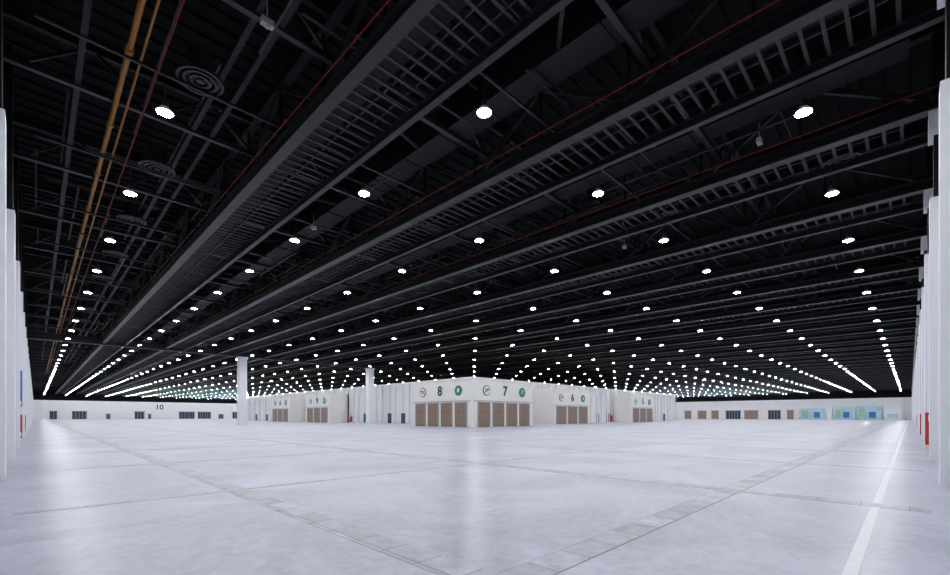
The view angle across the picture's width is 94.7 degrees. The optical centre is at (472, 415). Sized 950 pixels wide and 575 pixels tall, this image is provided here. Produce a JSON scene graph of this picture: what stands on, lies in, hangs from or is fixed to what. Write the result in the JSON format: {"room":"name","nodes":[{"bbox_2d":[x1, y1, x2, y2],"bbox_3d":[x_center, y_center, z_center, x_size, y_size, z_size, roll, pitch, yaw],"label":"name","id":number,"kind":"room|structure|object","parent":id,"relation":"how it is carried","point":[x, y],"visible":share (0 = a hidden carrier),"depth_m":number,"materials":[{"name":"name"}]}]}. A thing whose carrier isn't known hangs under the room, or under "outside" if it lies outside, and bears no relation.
{"room":"exhibition hall","nodes":[
{"label":"exhibition hall","id":0,"kind":"room"},
{"bbox_2d":[0,0,32,479],"bbox_3d":[-125.770,-7.300,124.476,0.570,18.400,333.900,0,0,-45],"label":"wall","id":1,"kind":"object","parent":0,"point":[15,356],"visible":0.94,"depth_m":19.29,"materials":[{"name":"paint"}]},
{"bbox_2d":[20,415,21,437],"bbox_3d":[-33.100,0.750,31.855,0.440,1.700,0.140,0,0,-45],"label":"fire extinguisher cabinet","id":2,"kind":"object","parent":1,"relation":"attached to","point":[20,415],"visible":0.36,"depth_m":31.93,"materials":[{"name":"metal"}]},
{"bbox_2d":[20,371,21,405],"bbox_3d":[-124.083,-7.450,122.556,0.840,18.700,351.800,0,0,-45],"label":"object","id":3,"kind":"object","parent":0,"point":[20,371],"depth_m":31.93,"materials":[{"name":"blue paint"}]},
{"bbox_2d":[33,387,248,418],"bbox_3d":[-141.828,-7.450,353.112,301.200,18.700,0.650,0,0,-45],"label":"wall","id":4,"kind":"structure","parent":0,"point":[97,406],"depth_m":275.31,"materials":[{"name":"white paint"}]},
{"bbox_2d":[50,411,236,418],"bbox_3d":[-207.059,-0.575,287.669,102.800,4.950,0.330,0,0,-45],"label":"doors","id":5,"kind":"structure","parent":4,"relation":"in","point":[53,414],"depth_m":284.11,"materials":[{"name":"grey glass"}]},
{"bbox_2d":[247,377,675,423],"bbox_3d":[-10.607,-3.250,184.873,115.350,10.300,145.350,0,0,-45],"label":"wall","id":6,"kind":"structure","parent":0,"point":[395,399],"depth_m":128.22,"materials":[{"name":"white paint"}]},
{"bbox_2d":[256,413,664,423],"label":"doors","id":7,"kind":"structure","parent":6,"relation":"in","point":[389,414],"depth_m":115.35,"materials":[{"name":"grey metal"}]},
{"bbox_2d":[3,0,936,392],"bbox_3d":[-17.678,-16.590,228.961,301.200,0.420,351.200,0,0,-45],"label":"roof trusses","id":8,"kind":"structure","parent":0,"point":[214,25],"depth_m":24.85,"materials":[{"name":"black metal"}]},
{"bbox_2d":[43,335,69,394],"label":"lights","id":9,"kind":"object","parent":8,"relation":"hanging from","point":[58,358],"depth_m":100.15,"materials":[{"name":"white"}]},
{"bbox_2d":[69,316,77,330],"label":"lights","id":10,"kind":"object","parent":8,"relation":"hanging from","point":[75,318],"depth_m":61.85,"materials":[{"name":"white"}]},
{"bbox_2d":[66,359,113,394],"label":"lights","id":11,"kind":"object","parent":8,"relation":"hanging from","point":[108,359],"depth_m":138.47,"materials":[{"name":"white plastic"}]},
{"bbox_2d":[92,265,100,271],"label":"lights","id":12,"kind":"object","parent":8,"relation":"hanging from","point":[96,269],"depth_m":36.43,"materials":[{"name":"white"}]},
{"bbox_2d":[104,233,114,241],"label":"lights","id":13,"kind":"object","parent":8,"relation":"hanging from","point":[110,239],"depth_m":30.06,"materials":[{"name":"white"}]},
{"bbox_2d":[123,155,136,196],"label":"lights","id":14,"kind":"object","parent":8,"relation":"hanging from","point":[129,191],"depth_m":23.75,"materials":[{"name":"white"}]},
{"bbox_2d":[134,378,166,394],"label":"lights","id":15,"kind":"object","parent":8,"relation":"hanging from","point":[160,378],"depth_m":176.45,"materials":[{"name":"white"}]},
{"bbox_2d":[156,60,173,117],"label":"lights","id":16,"kind":"object","parent":8,"relation":"hanging from","point":[164,110],"depth_m":17.38,"materials":[{"name":"white"}]},
{"bbox_2d":[214,275,220,293],"label":"lights","id":17,"kind":"object","parent":8,"relation":"hanging from","point":[217,289],"depth_m":42.85,"materials":[{"name":"white"}]},
{"bbox_2d":[245,251,252,271],"label":"lights","id":18,"kind":"object","parent":8,"relation":"hanging from","point":[248,269],"depth_m":36.49,"materials":[{"name":"white"}]},
{"bbox_2d":[290,216,298,241],"label":"lights","id":19,"kind":"object","parent":8,"relation":"hanging from","point":[294,239],"depth_m":30.08,"materials":[{"name":"white"}]},
{"bbox_2d":[344,280,349,293],"label":"lights","id":20,"kind":"object","parent":8,"relation":"hanging from","point":[347,291],"depth_m":42.80,"materials":[{"name":"white"}]},
{"bbox_2d":[359,184,369,196],"label":"lights","id":21,"kind":"object","parent":8,"relation":"hanging from","point":[363,192],"depth_m":23.71,"materials":[{"name":"white"}]},
{"bbox_2d":[475,233,483,241],"label":"lights","id":22,"kind":"object","parent":8,"relation":"hanging from","point":[478,239],"depth_m":30.06,"materials":[{"name":"white"}]},
{"bbox_2d":[477,69,491,117],"label":"lights","id":23,"kind":"object","parent":8,"relation":"hanging from","point":[484,111],"depth_m":17.38,"materials":[{"name":"white"}]},
{"bbox_2d":[551,259,557,271],"label":"lights","id":24,"kind":"object","parent":8,"relation":"hanging from","point":[554,269],"depth_m":36.43,"materials":[{"name":"white"}]},
{"bbox_2d":[592,184,603,196],"label":"lights","id":25,"kind":"object","parent":8,"relation":"hanging from","point":[598,192],"depth_m":23.71,"materials":[{"name":"white"}]},
{"bbox_2d":[659,233,667,241],"label":"lights","id":26,"kind":"object","parent":8,"relation":"hanging from","point":[663,239],"depth_m":30.06,"materials":[{"name":"white"}]},
{"bbox_2d":[703,260,710,271],"label":"lights","id":27,"kind":"object","parent":8,"relation":"hanging from","point":[706,269],"depth_m":36.43,"materials":[{"name":"white"}]},
{"bbox_2d":[794,82,812,117],"label":"lights","id":28,"kind":"object","parent":8,"relation":"hanging from","point":[805,108],"depth_m":17.37,"materials":[{"name":"white"}]},
{"bbox_2d":[825,184,838,196],"label":"lights","id":29,"kind":"object","parent":8,"relation":"hanging from","point":[832,191],"depth_m":23.71,"materials":[{"name":"white"}]},
{"bbox_2d":[843,227,853,241],"label":"lights","id":30,"kind":"object","parent":8,"relation":"hanging from","point":[848,238],"depth_m":30.07,"materials":[{"name":"white"}]},
{"bbox_2d":[839,364,875,390],"label":"lights","id":31,"kind":"object","parent":8,"relation":"hanging from","point":[840,364],"depth_m":138.26,"materials":[{"name":"white"}]},
{"bbox_2d":[855,261,863,271],"label":"lights","id":32,"kind":"object","parent":8,"relation":"hanging from","point":[859,269],"depth_m":36.45,"materials":[{"name":"white"}]},
{"bbox_2d":[863,284,869,293],"label":"lights","id":33,"kind":"object","parent":8,"relation":"hanging from","point":[866,289],"depth_m":42.80,"materials":[{"name":"white"}]},
{"bbox_2d":[881,335,901,390],"label":"lights","id":34,"kind":"object","parent":8,"relation":"hanging from","point":[883,337],"depth_m":100.07,"materials":[{"name":"white"}]},
{"bbox_2d":[0,419,949,574],"bbox_3d":[-17.678,2.050,228.961,301.200,0.300,351.200,0,0,-45],"label":"floor","id":35,"kind":"structure","parent":0,"point":[494,519],"depth_m":10.20,"materials":[{"name":"concrete"}]},
{"bbox_2d":[236,356,247,424],"bbox_3d":[-48.790,-5.280,92.631,1.800,14.340,1.800,0,0,-45],"label":"column","id":36,"kind":"structure","parent":35,"relation":"on","point":[241,361],"depth_m":91.99,"materials":[{"name":"paint"}]},
{"bbox_2d":[3,0,944,398],"bbox_3d":[-17.678,-14.400,228.693,300.780,3.900,350.780,0,0,-45],"label":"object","id":37,"kind":"structure","parent":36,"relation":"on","point":[852,340],"depth_m":30.36,"materials":[{"name":"black metal"}]},
{"bbox_2d":[271,396,305,421],"bbox_3d":[-64.347,-2.350,153.442,6.000,8.500,16.000,0,0,-45],"label":"lobby","id":38,"kind":"object","parent":35,"relation":"on","point":[296,405],"visible":0.71,"depth_m":147.97,"materials":[{"name":"white paint"}]},
{"bbox_2d":[272,396,288,421],"bbox_3d":[-66.525,-2.350,151.264,0.160,8.500,15.200,0,0,-45],"label":"doors","id":39,"kind":"structure","parent":38,"relation":"attached to","point":[282,413],"depth_m":150.97,"materials":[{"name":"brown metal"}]},
{"bbox_2d":[306,393,348,422],"bbox_3d":[-44.548,-2.350,133.643,6.000,8.500,16.000,0,0,-45],"label":"lobby","id":40,"kind":"object","parent":35,"relation":"on","point":[337,404],"visible":0.64,"depth_m":128.44,"materials":[{"name":"white paint"}]},
{"bbox_2d":[306,393,328,422],"bbox_3d":[-46.726,-2.350,131.465,0.160,8.500,15.200,0,0,-45],"label":"doors","id":41,"kind":"structure","parent":40,"relation":"attached to","point":[324,411],"depth_m":131.19,"materials":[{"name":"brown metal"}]},
{"bbox_2d":[365,368,374,422],"bbox_3d":[-26.870,-5.280,114.551,1.800,14.340,1.800,0,0,-45],"label":"column","id":42,"kind":"structure","parent":35,"relation":"on","point":[369,371],"depth_m":114.01,"materials":[{"name":"paint"}]},
{"bbox_2d":[412,377,532,426],"bbox_3d":[0.000,-2.350,86.974,17.000,8.500,17.000,0,0,-45],"label":"corner lobby","id":43,"kind":"object","parent":35,"relation":"on","point":[472,389],"visible":0.57,"depth_m":79.88,"materials":[{"name":"white paint"}]},
{"bbox_2d":[420,388,425,396],"bbox_3d":[-9.639,-4.512,84.437,0.220,1.840,1.840,0,0,-45],"label":"round plaque","id":44,"kind":"object","parent":43,"relation":"attached to","point":[422,390],"visible":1,"depth_m":84.29,"materials":[{"name":"white plastic"}]},
{"bbox_2d":[438,386,441,395],"bbox_3d":[-6.053,-4.614,80.921,1.190,1.850,0.080,0,0,45],"label":"numeral","id":45,"kind":"object","parent":43,"relation":"attached to","point":[440,387],"visible":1,"depth_m":80.71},
{"bbox_2d":[412,378,470,426],"bbox_3d":[-6.067,-2.350,80.907,0.160,8.500,16.400,0,0,-45],"label":"doors","id":46,"kind":"structure","parent":43,"relation":"attached to","point":[460,407],"depth_m":80.31,"materials":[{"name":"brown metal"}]},
{"bbox_2d":[455,385,461,395],"bbox_3d":[-2.495,-4.512,77.377,0.100,1.840,1.840,0,0,-45],"label":"round plaque","id":47,"kind":"object","parent":43,"relation":"attached to","point":[457,386],"visible":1,"depth_m":77.29,"materials":[{"name":"green plastic"}]},
{"bbox_2d":[483,385,489,395],"bbox_3d":[2.537,-4.512,77.335,1.840,1.840,0.220,0,0,-45],"label":"round plaque","id":48,"kind":"object","parent":43,"relation":"attached to","point":[486,389],"visible":1,"depth_m":77.26,"materials":[{"name":"white plastic"}]},
{"bbox_2d":[474,378,532,426],"bbox_3d":[6.067,-2.350,80.907,16.400,8.500,0.160,0,0,-45],"label":"doors","id":49,"kind":"structure","parent":43,"relation":"attached to","point":[483,407],"depth_m":80.31,"materials":[{"name":"brown wood"}]},
{"bbox_2d":[519,388,524,396],"bbox_3d":[9.597,-4.512,84.480,1.840,1.840,0.100,0,0,-45],"label":"round plaque","id":50,"kind":"object","parent":43,"relation":"attached to","point":[521,390],"visible":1,"depth_m":84.35,"materials":[{"name":"green plastic"}]},
{"bbox_2d":[13,419,931,574],"bbox_3d":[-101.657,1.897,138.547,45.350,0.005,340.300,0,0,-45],"label":"trench covers","id":51,"kind":"object","parent":35,"relation":"on","point":[435,563],"visible":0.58,"depth_m":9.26,"materials":[{"name":"grey metal"}]},
{"bbox_2d":[533,388,589,423],"bbox_3d":[22.981,-2.350,112.076,17.000,8.500,6.000,0,0,-45],"label":"lobby","id":52,"kind":"object","parent":35,"relation":"on","point":[545,401],"visible":0.57,"depth_m":106.69,"materials":[{"name":"white paint"}]},
{"bbox_2d":[554,388,589,423],"bbox_3d":[25.159,-2.350,109.899,16.200,8.500,0.160,0,0,-45],"label":"doors","id":53,"kind":"structure","parent":52,"relation":"attached to","point":[561,411],"depth_m":109.44,"materials":[{"name":"brown wood"}]},
{"bbox_2d":[612,394,653,421],"bbox_3d":[51.972,-2.350,141.068,17.000,8.500,6.000,0,0,-45],"label":"lobby","id":54,"kind":"object","parent":35,"relation":"on","point":[622,405],"visible":0.64,"depth_m":135.49,"materials":[{"name":"white paint"}]},
{"bbox_2d":[631,394,653,421],"bbox_3d":[54.150,-2.350,138.890,16.200,8.500,0.160,0,0,-45],"label":"doors","id":55,"kind":"structure","parent":54,"relation":"attached to","point":[635,409],"depth_m":138.53,"materials":[{"name":"brown wood"}]},
{"bbox_2d":[799,406,900,419],"bbox_3d":[193.146,-1.600,225.673,0.700,7.000,40.000,0,0,-45],"label":"windows","id":56,"kind":"structure","parent":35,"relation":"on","point":[863,412],"depth_m":224.59,"materials":[{"name":"blue glass"}]},
{"bbox_2d":[841,420,908,574],"bbox_3d":[103.584,1.898,104.305,294.000,0.004,0.140,0,0,-45],"label":"floor stripe","id":57,"kind":"object","parent":35,"relation":"on","point":[852,567],"depth_m":7.25,"materials":[{"name":"white paint"}]},
{"bbox_2d":[912,0,949,486],"bbox_3d":[108.700,-7.300,107.463,289.100,18.400,0.650,0,0,-45],"label":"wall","id":58,"kind":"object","parent":35,"relation":"on","point":[931,363],"visible":0.92,"depth_m":18.12,"materials":[{"name":"paint"}]},
{"bbox_2d":[925,412,928,444],"bbox_3d":[25.562,0.700,24.360,0.200,1.800,0.500,0,0,-45],"label":"cabinet","id":59,"kind":"object","parent":58,"relation":"attached to","point":[926,413],"visible":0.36,"depth_m":24.43,"materials":[{"name":"red metal"}]},
{"bbox_2d":[675,389,911,419],"bbox_3d":[88.795,-7.450,335.434,0.650,18.700,351.200,0,0,-45],"label":"wall","id":60,"kind":"structure","parent":0,"point":[895,398],"depth_m":244.74,"materials":[{"name":"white paint"}]},
{"bbox_2d":[685,410,793,418],"bbox_3d":[158.975,-0.800,265.041,0.330,5.400,58.800,0,0,-45],"label":"doors","id":61,"kind":"structure","parent":60,"relation":"in","point":[730,414],"depth_m":262.83,"materials":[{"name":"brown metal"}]}
]}

